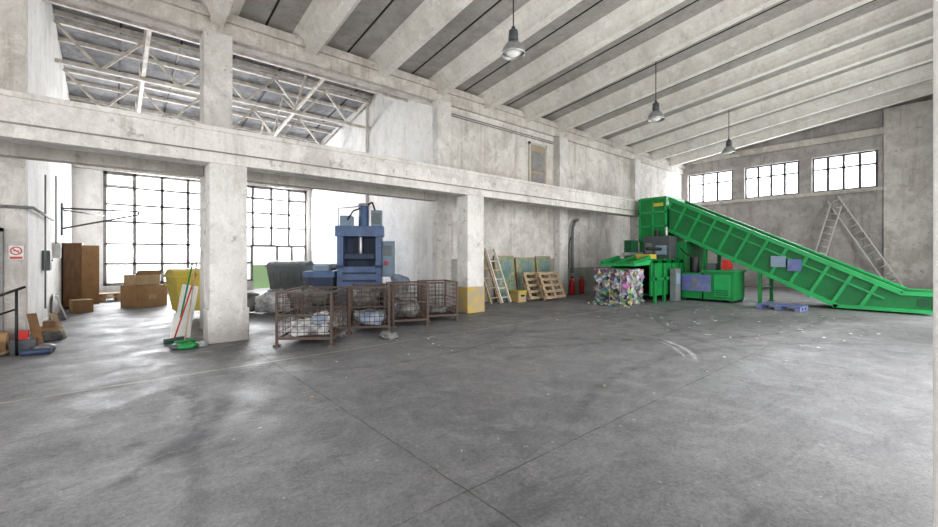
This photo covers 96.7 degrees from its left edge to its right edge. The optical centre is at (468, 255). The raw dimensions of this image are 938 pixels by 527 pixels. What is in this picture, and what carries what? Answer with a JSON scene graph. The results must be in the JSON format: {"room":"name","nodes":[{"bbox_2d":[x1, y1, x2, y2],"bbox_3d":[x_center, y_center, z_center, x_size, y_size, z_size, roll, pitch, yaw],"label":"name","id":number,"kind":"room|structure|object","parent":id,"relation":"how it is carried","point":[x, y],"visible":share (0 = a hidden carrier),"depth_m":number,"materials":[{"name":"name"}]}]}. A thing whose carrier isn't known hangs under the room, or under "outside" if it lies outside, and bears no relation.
{"room":"waste facility","nodes":[
{"label":"waste facility","id":0,"kind":"room"},
{"bbox_2d":[28,0,71,336],"bbox_3d":[-11.716,-2.700,11.663,0.300,8.600,11.040,0,0,-41],"label":"wall","id":1,"kind":"structure","parent":0,"point":[46,77],"depth_m":9.44,"materials":[{"name":"paint"}]},
{"bbox_2d":[0,175,56,308],"bbox_3d":[-9.873,-0.450,8.112,2.375,3.100,4.060,0,0,-41],"label":"pipe","id":2,"kind":"object","parent":1,"relation":"attached to","point":[1,206],"visible":1,"depth_m":8.72,"materials":[{"name":"metal"}]},
{"bbox_2d":[42,250,52,270],"bbox_3d":[-9.343,0.100,9.245,0.150,0.440,0.340,0,0,-41],"label":"electrical box","id":3,"kind":"object","parent":1,"relation":"attached to","point":[49,260],"visible":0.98,"depth_m":9.12,"materials":[{"name":"grey plastic"}]},
{"bbox_2d":[52,242,61,257],"bbox_3d":[-10.710,-0.150,10.839,0.150,0.400,0.300,0,0,-41],"label":"electrical box","id":4,"kind":"object","parent":1,"relation":"attached to","point":[56,248],"visible":0.96,"depth_m":10.73,"materials":[{"name":"white plastic"}]},
{"bbox_2d":[61,203,139,235],"bbox_3d":[-11.689,-1.075,13.283,1.800,0.950,1.835,0,0,-41],"label":"frame","id":5,"kind":"object","parent":1,"relation":"attached to","point":[62,207],"visible":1,"depth_m":12.60,"materials":[{"name":"black metal"}]},
{"bbox_2d":[72,164,311,295],"bbox_3d":[-11.791,-2.050,18.969,9.700,7.300,0.450,0,0,-41],"label":"wall","id":6,"kind":"structure","parent":0,"point":[87,181],"depth_m":16.37,"materials":[{"name":"paint"}]},
{"bbox_2d":[103,171,199,285],"bbox_3d":[-13.160,-2.100,17.878,3.800,6.600,0.085,0,0,-41],"label":"window","id":7,"kind":"structure","parent":6,"relation":"in","point":[119,259],"depth_m":17.38,"materials":[{"name":"glass"}]},
{"bbox_2d":[247,185,306,280],"bbox_3d":[-9.839,-1.900,20.726,3.450,7.000,0.085,0,0,-41],"label":"window","id":8,"kind":"structure","parent":6,"relation":"in","point":[283,253],"depth_m":21.01,"materials":[{"name":"glass"}]},
{"bbox_2d":[63,67,341,144],"bbox_3d":[-9.268,-5.333,16.028,9.113,1.155,0.110,0,0,-41],"label":"roof truss","id":9,"kind":"object","parent":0,"point":[67,70],"depth_m":14.93,"materials":[{"name":"grey metal"}]},
{"bbox_2d":[54,18,370,129],"bbox_3d":[-7.445,-5.670,13.903,9.113,1.155,0.110,0,0,-41],"label":"roof truss","id":10,"kind":"object","parent":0,"point":[59,22],"depth_m":12.70,"materials":[{"name":"grey metal"}]},
{"bbox_2d":[52,4,373,143],"bbox_3d":[-8.197,-6.313,14.780,9.700,1.523,11.690,0,0,-41],"label":"roof truss","id":11,"kind":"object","parent":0,"point":[102,49],"depth_m":14.77,"materials":[{"name":"white metal"}]},
{"bbox_2d":[0,142,436,201],"bbox_3d":[-7.373,-2.015,7.529,16.610,0.630,0.270,0,0,-41],"label":"lintel beam","id":12,"kind":"structure","parent":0,"point":[10,150],"depth_m":8.44,"materials":[{"name":"grey concrete"}]},
{"bbox_2d":[41,0,407,102],"bbox_3d":[-5.622,-6.005,11.777,9.113,1.155,0.110,0,0,-41],"label":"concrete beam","id":13,"kind":"structure","parent":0,"point":[62,3],"depth_m":10.54,"materials":[{"name":"grey concrete"}]},
{"bbox_2d":[135,25,327,135],"bbox_3d":[-8.579,-5.402,14.380,4.390,2.068,10.811,0,0,-41],"label":"roof truss","id":14,"kind":"structure","parent":0,"point":[147,34],"depth_m":13.67,"materials":[{"name":"grey metal"}]},
{"bbox_2d":[0,0,685,340],"bbox_3d":[-0.521,-2.750,13.663,35.000,8.700,0.500,0,0,-41],"label":"wall","id":15,"kind":"structure","parent":0,"point":[513,229],"depth_m":13.77,"materials":[{"name":"white paint"}]},
{"bbox_2d":[0,228,2,330],"bbox_3d":[-8.381,0.560,6.784,1.070,2.080,0.102,0,0,-41],"label":"door","id":16,"kind":"structure","parent":15,"relation":"in","point":[1,229],"depth_m":7.11,"materials":[{"name":"brown metal"}]},
{"bbox_2d":[9,246,23,258],"bbox_3d":[-7.889,-0.060,7.263,0.180,0.240,0.018,0,0,-41],"label":"no smoking sign","id":17,"kind":"object","parent":15,"relation":"attached to","point":[15,252],"visible":1,"depth_m":7.26,"materials":[{"name":"white plastic"}]},
{"bbox_2d":[451,113,552,143],"bbox_3d":[1.391,-4.585,15.197,5.300,0.106,0.036,0,0,-41],"label":"conduit","id":18,"kind":"object","parent":15,"relation":"attached to","point":[451,113],"visible":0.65,"depth_m":14.87,"materials":[{"name":"metal"}]},
{"bbox_2d":[528,141,546,183],"bbox_3d":[2.687,-3.365,16.298,1.040,2.030,0.070,0,0,-41],"label":"door","id":19,"kind":"structure","parent":15,"relation":"in","point":[537,153],"depth_m":16.25,"materials":[{"name":"paint"}]},
{"bbox_2d":[568,219,578,272],"bbox_3d":[4.419,-0.451,17.623,0.696,2.301,0.120,0,0,-41],"label":"duct pipe","id":20,"kind":"object","parent":15,"relation":"attached to","point":[576,220],"visible":1,"depth_m":17.53,"materials":[{"name":"grey plastic"}]},
{"bbox_2d":[311,94,431,304],"bbox_3d":[-4.581,-2.700,17.782,0.300,8.600,11.040,0,0,-41],"label":"wall","id":21,"kind":"structure","parent":0,"point":[398,129],"depth_m":15.48,"materials":[{"name":"paint"}]},
{"bbox_2d":[361,103,367,202],"bbox_3d":[-4.290,-2.325,17.136,0.099,7.850,0.400,0,0,-41],"label":"pilaster","id":22,"kind":"object","parent":21,"relation":"attached to","point":[364,115],"visible":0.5,"depth_m":17.04,"materials":[{"name":"paint"}]},
{"bbox_2d":[0,286,932,526],"bbox_3d":[-0.384,1.675,13.504,35.600,0.150,23.600,0,0,-41],"label":"floor","id":23,"kind":"structure","parent":0,"point":[115,426],"depth_m":4.01,"materials":[{"name":"concrete"}]},
{"bbox_2d":[0,286,25,355],"bbox_3d":[-7.583,1.041,6.268,0.041,1.118,1.278,0,0,38],"label":"handrail","id":24,"kind":"object","parent":23,"relation":"on","point":[23,287],"visible":1,"depth_m":6.67,"materials":[{"name":"black metal"}]},
{"bbox_2d":[0,313,55,355],"bbox_3d":[-7.528,1.149,6.814,1.138,0.903,0.946,0,0,-41],"label":"pile","id":25,"kind":"object","parent":23,"relation":"on","point":[34,345],"visible":1,"depth_m":6.87,"materials":[{"name":"cardboard"}]},
{"bbox_2d":[40,313,66,340],"bbox_3d":[-8.116,1.371,8.052,0.776,0.458,0.404,0,0,32],"label":"pile","id":26,"kind":"object","parent":23,"relation":"on","point":[52,329],"visible":0.89,"depth_m":7.99,"materials":[{"name":"cardboard"}]},
{"bbox_2d":[54,293,67,318],"bbox_3d":[-10.438,1.281,10.664,0.700,0.630,0.239,0,0,44],"label":"board panel","id":27,"kind":"object","parent":23,"relation":"on","point":[55,294],"visible":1,"depth_m":10.44,"materials":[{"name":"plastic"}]},
{"bbox_2d":[62,243,98,308],"bbox_3d":[-12.261,0.600,13.197,0.850,2.000,0.960,0,0,-41],"label":"wardrobe","id":28,"kind":"object","parent":23,"relation":"on","point":[80,261],"visible":0.84,"depth_m":12.85,"materials":[{"name":"brown wood"}]},
{"bbox_2d":[69,298,92,313],"bbox_3d":[-11.040,1.419,11.873,0.440,0.362,0.440,0,0,38],"label":"cardboard box","id":29,"kind":"object","parent":23,"relation":"on","point":[75,305],"visible":1,"depth_m":11.73,"materials":[{"name":"brown cardboard"}]},
{"bbox_2d":[99,296,119,301],"bbox_3d":[-12.950,1.529,14.714,0.800,0.142,1.000,0,0,44],"label":"wooden pallet","id":30,"kind":"object","parent":23,"relation":"on","point":[114,297],"visible":0.39,"depth_m":14.65,"materials":[{"name":"brown wood"}]},
{"bbox_2d":[99,292,119,297],"bbox_3d":[-12.950,1.384,14.714,0.800,0.142,1.000,0,0,41],"label":"wooden pallet","id":31,"kind":"object","parent":30,"relation":"on","point":[102,294],"visible":0.52,"depth_m":14.66,"materials":[{"name":"brown wood"}]},
{"bbox_2d":[120,284,166,307],"bbox_3d":[-10.393,1.258,13.348,0.805,0.683,0.900,0,0,21],"label":"cardboard box","id":32,"kind":"object","parent":23,"relation":"on","point":[131,296],"visible":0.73,"depth_m":13.02,"materials":[{"name":"brown cardboard"}]},
{"bbox_2d":[124,270,161,284],"bbox_3d":[-10.374,0.680,13.290,0.729,0.460,0.720,0,0,24],"label":"cardboard box","id":33,"kind":"object","parent":32,"relation":"on","point":[144,277],"visible":1,"depth_m":13.09,"materials":[{"name":"brown cardboard"}]},
{"bbox_2d":[163,274,196,343],"bbox_3d":[-5.394,0.973,7.835,0.112,1.255,0.606,0,0,24],"label":"push broom","id":34,"kind":"object","parent":23,"relation":"on","point":[168,340],"visible":0.8,"depth_m":7.76,"materials":[{"name":"red paint"}]},
{"bbox_2d":[163,268,199,312],"bbox_3d":[-7.135,0.959,11.007,1.030,1.278,1.490,0,0,41],"label":"waste container","id":35,"kind":"object","parent":23,"relation":"on","point":[175,278],"visible":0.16,"depth_m":10.51,"materials":[{"name":"plastic"}]},
{"bbox_2d":[170,264,192,337],"bbox_3d":[-5.607,0.874,8.131,0.395,1.453,0.085,0,0,-41],"label":"snow shovel","id":36,"kind":"object","parent":23,"relation":"on","point":[176,318],"visible":0.82,"depth_m":8.12,"materials":[{"name":"white plastic"}]},
{"bbox_2d":[174,261,197,343],"bbox_3d":[-5.114,0.848,7.620,0.181,1.503,0.526,0,0,11],"label":"push broom","id":37,"kind":"object","parent":23,"relation":"on","point":[185,340],"visible":0.85,"depth_m":7.62,"materials":[{"name":"plastic"}]},
{"bbox_2d":[177,284,198,326],"bbox_3d":[-5.812,1.096,8.569,0.163,1.034,0.500,0,0,38],"label":"leaning board","id":38,"kind":"object","parent":23,"relation":"on","point":[183,289],"visible":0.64,"depth_m":8.62,"materials":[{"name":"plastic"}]},
{"bbox_2d":[169,341,207,349],"bbox_3d":[-4.870,1.546,7.259,0.571,0.102,0.325,0,0,-41],"label":"scrap","id":39,"kind":"object","parent":23,"relation":"on","point":[188,345],"visible":1,"depth_m":7.15,"materials":[{"name":"green paint"}]},
{"bbox_2d":[200,28,232,329],"bbox_3d":[-5.604,-1.620,9.237,0.540,6.440,0.560,0,0,-41],"label":"concrete column","id":40,"kind":"structure","parent":23,"relation":"on","point":[216,49],"depth_m":9.01,"materials":[{"name":"grey concrete"}]},
{"bbox_2d":[203,163,248,343],"bbox_3d":[-4.611,-0.050,7.925,0.680,3.300,0.505,0,0,-41],"label":"concrete pillar","id":41,"kind":"structure","parent":23,"relation":"on","point":[226,311],"depth_m":7.74,"materials":[{"name":"white concrete"}]},
{"bbox_2d":[0,88,638,216],"bbox_3d":[-2.849,-2.035,10.157,26.900,0.670,1.590,0,0,-41],"label":"concrete gallery beam","id":42,"kind":"object","parent":41,"relation":"on","point":[15,106],"visible":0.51,"depth_m":7.92,"materials":[{"name":"grey concrete"}]},
{"bbox_2d":[0,120,638,211],"bbox_3d":[-0.194,-1.900,11.362,20.500,0.021,0.024,0,0,-41],"label":"conduit","id":43,"kind":"object","parent":42,"relation":"attached to","point":[0,120],"visible":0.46,"depth_m":7.89,"materials":[{"name":"paint"}]},
{"bbox_2d":[247,285,329,312],"bbox_3d":[-5.319,1.217,12.172,2.699,0.633,1.524,0,0,-41],"label":"sacks","id":44,"kind":"object","parent":23,"relation":"on","point":[265,302],"visible":0.64,"depth_m":11.43,"materials":[{"name":"grey plastic"}]},
{"bbox_2d":[265,261,313,289],"bbox_3d":[-6.345,0.884,14.847,1.540,1.428,1.080,0,0,-6],"label":"waste container","id":45,"kind":"object","parent":23,"relation":"on","point":[285,275],"visible":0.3,"depth_m":14.40,"materials":[{"name":"plastic"}]},
{"bbox_2d":[273,286,351,346],"bbox_3d":[-2.946,1.115,8.012,1.050,0.970,1.350,0,0,-2],"label":"cage","id":46,"kind":"object","parent":23,"relation":"on","point":[323,325],"visible":0.96,"depth_m":7.53,"materials":[{"name":"rusty brown metal wire"},{"name":"brown metal frame"}]},
{"bbox_2d":[314,264,336,269],"bbox_3d":[-6.188,0.959,17.352,1.490,1.278,1.030,0,0,-18],"label":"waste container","id":47,"kind":"object","parent":23,"relation":"on","point":[333,266],"visible":0.03,"depth_m":17.16,"materials":[{"name":"plastic"}]},
{"bbox_2d":[303,202,394,304],"bbox_3d":[-3.990,-0.121,14.146,2.900,3.442,1.050,0,0,-9],"label":"press","id":48,"kind":"object","parent":23,"relation":"on","point":[363,257],"visible":0.85,"depth_m":13.90,"materials":[{"name":"blue paint"}]},
{"bbox_2d":[347,283,391,334],"bbox_3d":[-2.155,1.115,9.086,0.900,0.970,1.100,0,0,-12],"label":"cage","id":49,"kind":"object","parent":23,"relation":"on","point":[368,318],"visible":0.99,"depth_m":8.66,"materials":[{"name":"brown metal"}]},
{"bbox_2d":[355,274,409,308],"bbox_3d":[-2.617,1.057,12.781,2.097,0.967,1.097,0,0,-41],"label":"sacks","id":50,"kind":"object","parent":23,"relation":"on","point":[396,277],"visible":0.39,"depth_m":12.49,"materials":[{"name":"grey plastic"}]},
{"bbox_2d":[379,330,398,339],"bbox_3d":[-1.593,1.533,8.207,0.356,0.128,0.548,0,0,-41],"label":"plastic sheeting","id":51,"kind":"object","parent":23,"relation":"on","point":[386,334],"visible":1,"depth_m":8.04,"materials":[{"name":"white plastic"}]},
{"bbox_2d":[386,281,429,327],"bbox_3d":[-1.488,1.115,9.922,0.880,0.970,1.000,0,0,-21],"label":"cage","id":52,"kind":"object","parent":23,"relation":"on","point":[406,308],"visible":0.98,"depth_m":9.68,"materials":[{"name":"brown metal"}]},
{"bbox_2d":[417,279,459,321],"bbox_3d":[-0.815,1.115,10.658,0.850,0.970,0.950,0,0,-23],"label":"cage","id":53,"kind":"object","parent":23,"relation":"on","point":[433,311],"visible":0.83,"depth_m":10.49,"materials":[{"name":"brown metal"}]},
{"bbox_2d":[432,99,450,305],"bbox_3d":[-0.852,-1.620,13.128,0.540,6.440,0.280,0,0,-41],"label":"concrete column","id":54,"kind":"structure","parent":23,"relation":"on","point":[441,110],"depth_m":12.99,"materials":[{"name":"grey concrete"}]},
{"bbox_2d":[457,195,484,313],"bbox_3d":[0.048,-0.050,11.925,0.650,3.300,0.490,0,0,-41],"label":"concrete pillar","id":55,"kind":"structure","parent":23,"relation":"on","point":[470,208],"depth_m":11.73,"materials":[{"name":"white concrete"}]},
{"bbox_2d":[484,248,500,304],"bbox_3d":[0.587,0.615,13.908,0.926,1.962,0.454,0,0,21],"label":"wooden ladder","id":56,"kind":"object","parent":23,"relation":"on","point":[485,254],"visible":0.63,"depth_m":13.95,"materials":[{"name":"brown wood"}]},
{"bbox_2d":[485,248,511,302],"bbox_3d":[0.982,0.665,14.215,0.887,1.861,0.431,0,0,18],"label":"wooden ladder","id":57,"kind":"object","parent":23,"relation":"on","point":[499,269],"visible":0.99,"depth_m":14.25,"materials":[{"name":"beige paint"}]},
{"bbox_2d":[493,256,516,301],"bbox_3d":[1.310,0.791,14.985,1.000,1.613,0.242,0,0,-41],"label":"board","id":58,"kind":"object","parent":23,"relation":"on","point":[506,262],"visible":0.73,"depth_m":15.03,"materials":[{"name":"paint"}]},
{"bbox_2d":[509,290,526,302],"bbox_3d":[1.723,1.400,14.580,0.460,0.400,0.470,0,0,-41],"label":"crate","id":59,"kind":"object","parent":23,"relation":"on","point":[518,296],"visible":0.97,"depth_m":14.45,"materials":[{"name":"paint"}]},
{"bbox_2d":[515,257,536,298],"bbox_3d":[2.156,0.825,15.688,1.050,1.546,0.207,0,0,-41],"label":"board","id":60,"kind":"object","parent":23,"relation":"on","point":[522,264],"visible":0.61,"depth_m":15.63,"materials":[{"name":"paint"}]},
{"bbox_2d":[521,272,551,299],"bbox_3d":[2.465,1.076,15.174,1.200,0.988,0.476,0,0,-41],"label":"wooden pallet","id":61,"kind":"object","parent":23,"relation":"on","point":[525,279],"visible":0.74,"depth_m":14.95,"materials":[{"name":"brown wood"}]},
{"bbox_2d":[535,256,552,293],"bbox_3d":[2.981,0.801,16.416,0.900,1.594,0.240,0,0,-41],"label":"board","id":62,"kind":"object","parent":23,"relation":"on","point":[543,263],"visible":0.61,"depth_m":16.45,"materials":[{"name":"paint"}]},
{"bbox_2d":[536,272,565,299],"bbox_3d":[2.992,1.073,15.180,1.200,0.980,0.506,0,0,-44],"label":"wooden pallet","id":63,"kind":"object","parent":23,"relation":"on","point":[548,278],"visible":1,"depth_m":15.08,"materials":[{"name":"brown wood"}]},
{"bbox_2d":[554,136,567,294],"bbox_3d":[3.778,-1.620,17.100,0.540,6.440,0.280,0,0,-41],"label":"concrete column","id":64,"kind":"structure","parent":23,"relation":"on","point":[560,143],"depth_m":16.98,"materials":[{"name":"grey concrete"}]},
{"bbox_2d":[258,308,877,450],"bbox_3d":[3.495,1.595,8.232,13.964,0.014,5.971,0,0,-41],"label":"paper litter","id":65,"kind":"object","parent":23,"relation":"on","point":[752,308],"visible":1,"depth_m":8.11,"materials":[{"name":"white paper"}]},
{"bbox_2d":[569,277,574,294],"bbox_3d":[4.266,1.230,17.226,0.227,0.740,0.218,0,0,2],"label":"fire extinguisher","id":66,"kind":"object","parent":23,"relation":"on","point":[571,282],"visible":1,"depth_m":17.15,"materials":[{"name":"red paint"}]},
{"bbox_2d":[579,276,583,293],"bbox_3d":[4.803,1.230,17.752,0.227,0.740,0.218,0,0,2],"label":"fire extinguisher","id":67,"kind":"object","parent":23,"relation":"on","point":[581,281],"visible":1,"depth_m":17.66,"materials":[{"name":"red paint"}]},
{"bbox_2d":[587,302,629,307],"bbox_3d":[4.535,1.563,13.425,0.466,0.067,1.523,0,0,-41],"label":"loose plastic waste","id":68,"kind":"object","parent":23,"relation":"on","point":[594,303],"visible":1,"depth_m":13.46,"materials":[{"name":"plastic"}]},
{"bbox_2d":[593,268,644,304],"bbox_3d":[5.131,1.008,14.282,1.206,1.184,1.404,0,0,-41],"label":"bale","id":69,"kind":"object","parent":23,"relation":"on","point":[620,286],"visible":0.98,"depth_m":13.88,"materials":[{"name":"plastic"}]},
{"bbox_2d":[630,216,639,251],"bbox_3d":[7.413,-0.050,18.238,0.680,3.300,0.505,0,0,-41],"label":"concrete pillar","id":70,"kind":"structure","parent":23,"relation":"on","point":[634,221],"depth_m":18.03,"materials":[{"name":"grey concrete"}]},
{"bbox_2d":[630,159,640,199],"bbox_3d":[8.408,-1.620,21.071,0.540,6.440,0.280,0,0,-41],"label":"concrete column","id":71,"kind":"structure","parent":23,"relation":"on","point":[635,165],"depth_m":20.93,"materials":[{"name":"grey concrete"}]},
{"bbox_2d":[600,196,746,302],"bbox_3d":[7.620,-0.375,15.270,5.350,3.950,3.660,0,0,-41],"label":"baler","id":72,"kind":"object","parent":23,"relation":"on","point":[673,266],"visible":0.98,"depth_m":15.11,"materials":[{"name":"green paint"}]},
{"bbox_2d":[756,302,807,311],"bbox_3d":[9.400,1.529,12.542,0.700,0.142,1.100,0,0,-37],"label":"pallet","id":73,"kind":"object","parent":23,"relation":"on","point":[777,306],"visible":1,"depth_m":12.36,"materials":[{"name":"paint"}]},
{"bbox_2d":[667,197,932,314],"bbox_3d":[10.673,-0.349,14.167,1.730,3.898,7.070,0,0,-41],"label":"conveyor","id":74,"kind":"object","parent":23,"relation":"on","point":[833,282],"visible":0.93,"depth_m":13.49,"materials":[{"name":"green metal"}]},
{"bbox_2d":[815,204,842,255],"bbox_3d":[16.624,-0.415,19.594,1.473,4.085,0.306,0,0,18],"label":"ladder","id":75,"kind":"object","parent":23,"relation":"on","point":[830,206],"visible":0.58,"depth_m":19.50,"materials":[{"name":"silver metal"}]},
{"bbox_2d":[827,196,904,286],"bbox_3d":[17.685,-0.565,18.627,0.179,4.496,2.727,0,0,-28],"label":"ladder","id":76,"kind":"object","parent":23,"relation":"on","point":[829,203],"visible":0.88,"depth_m":18.62,"materials":[{"name":"metal"}]},
{"bbox_2d":[192,0,932,166],"bbox_3d":[3.324,-6.101,9.181,35.600,2.089,12.210,0,0,-41],"label":"ceiling","id":77,"kind":"structure","parent":0,"point":[748,73],"depth_m":12.27,"materials":[{"name":"concrete"}]},
{"bbox_2d":[501,0,525,60],"bbox_3d":[0.887,-5.022,8.336,0.490,2.084,0.490,0,0,-41],"label":"pendant lamp","id":78,"kind":"object","parent":77,"relation":"hanging from","point":[513,50],"visible":1,"depth_m":8.26,"materials":[{"name":"black metal"}]},
{"bbox_2d":[647,62,664,122],"bbox_3d":[5.517,-5.022,12.307,0.490,2.084,0.490,0,0,-41],"label":"pendant lamp","id":79,"kind":"object","parent":77,"relation":"hanging from","point":[656,115],"visible":0.95,"depth_m":12.23,"materials":[{"name":"black metal"}]},
{"bbox_2d":[722,138,735,154],"bbox_3d":[10.147,-5.022,16.279,0.490,2.084,0.490,0,0,-41],"label":"pendant lamp","id":80,"kind":"object","parent":77,"relation":"hanging from","point":[728,149],"visible":0.95,"depth_m":16.19,"materials":[{"name":"black metal"}]},
{"bbox_2d":[682,95,932,289],"bbox_3d":[16.565,-2.900,20.769,0.510,9.000,11.960,0,0,-41],"label":"wall","id":81,"kind":"structure","parent":0,"point":[896,215],"depth_m":19.09,"materials":[{"name":"grey paint"}]},
{"bbox_2d":[689,170,732,202],"bbox_3d":[13.899,-3.940,24.008,0.060,1.680,2.388,0,0,-41],"label":"window","id":82,"kind":"structure","parent":81,"relation":"in","point":[702,175],"depth_m":24.06,"materials":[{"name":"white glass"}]},
{"bbox_2d":[745,161,798,198],"bbox_3d":[15.803,-3.940,21.788,0.060,1.680,2.398,0,0,-41],"label":"window","id":83,"kind":"structure","parent":81,"relation":"in","point":[771,176],"depth_m":21.79,"materials":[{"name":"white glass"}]},
{"bbox_2d":[813,150,877,191],"bbox_3d":[17.649,-3.940,19.636,0.060,1.680,2.348,0,0,-41],"label":"window","id":84,"kind":"structure","parent":81,"relation":"in","point":[860,164],"depth_m":19.59,"materials":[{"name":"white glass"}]},
{"bbox_2d":[933,0,937,526],"bbox_3d":[1.718,-2.366,0.839,0.500,7.932,1.037,0,0,-41],"label":"door frame","id":85,"kind":"structure","parent":0,"point":[935,2],"depth_m":1.07,"materials":[{"name":"concrete"}]},
{"label":"outside","id":86,"kind":"structure","parent":0,"visible":0},
{"bbox_2d":[253,265,269,288],"bbox_3d":[1.620,1.880,21.151,150.000,0.240,150.000,0,0,-41],"label":"ground","id":87,"kind":"structure","parent":86,"point":[260,275],"depth_m":34.12,"materials":[{"name":"green plant"}]}
]}

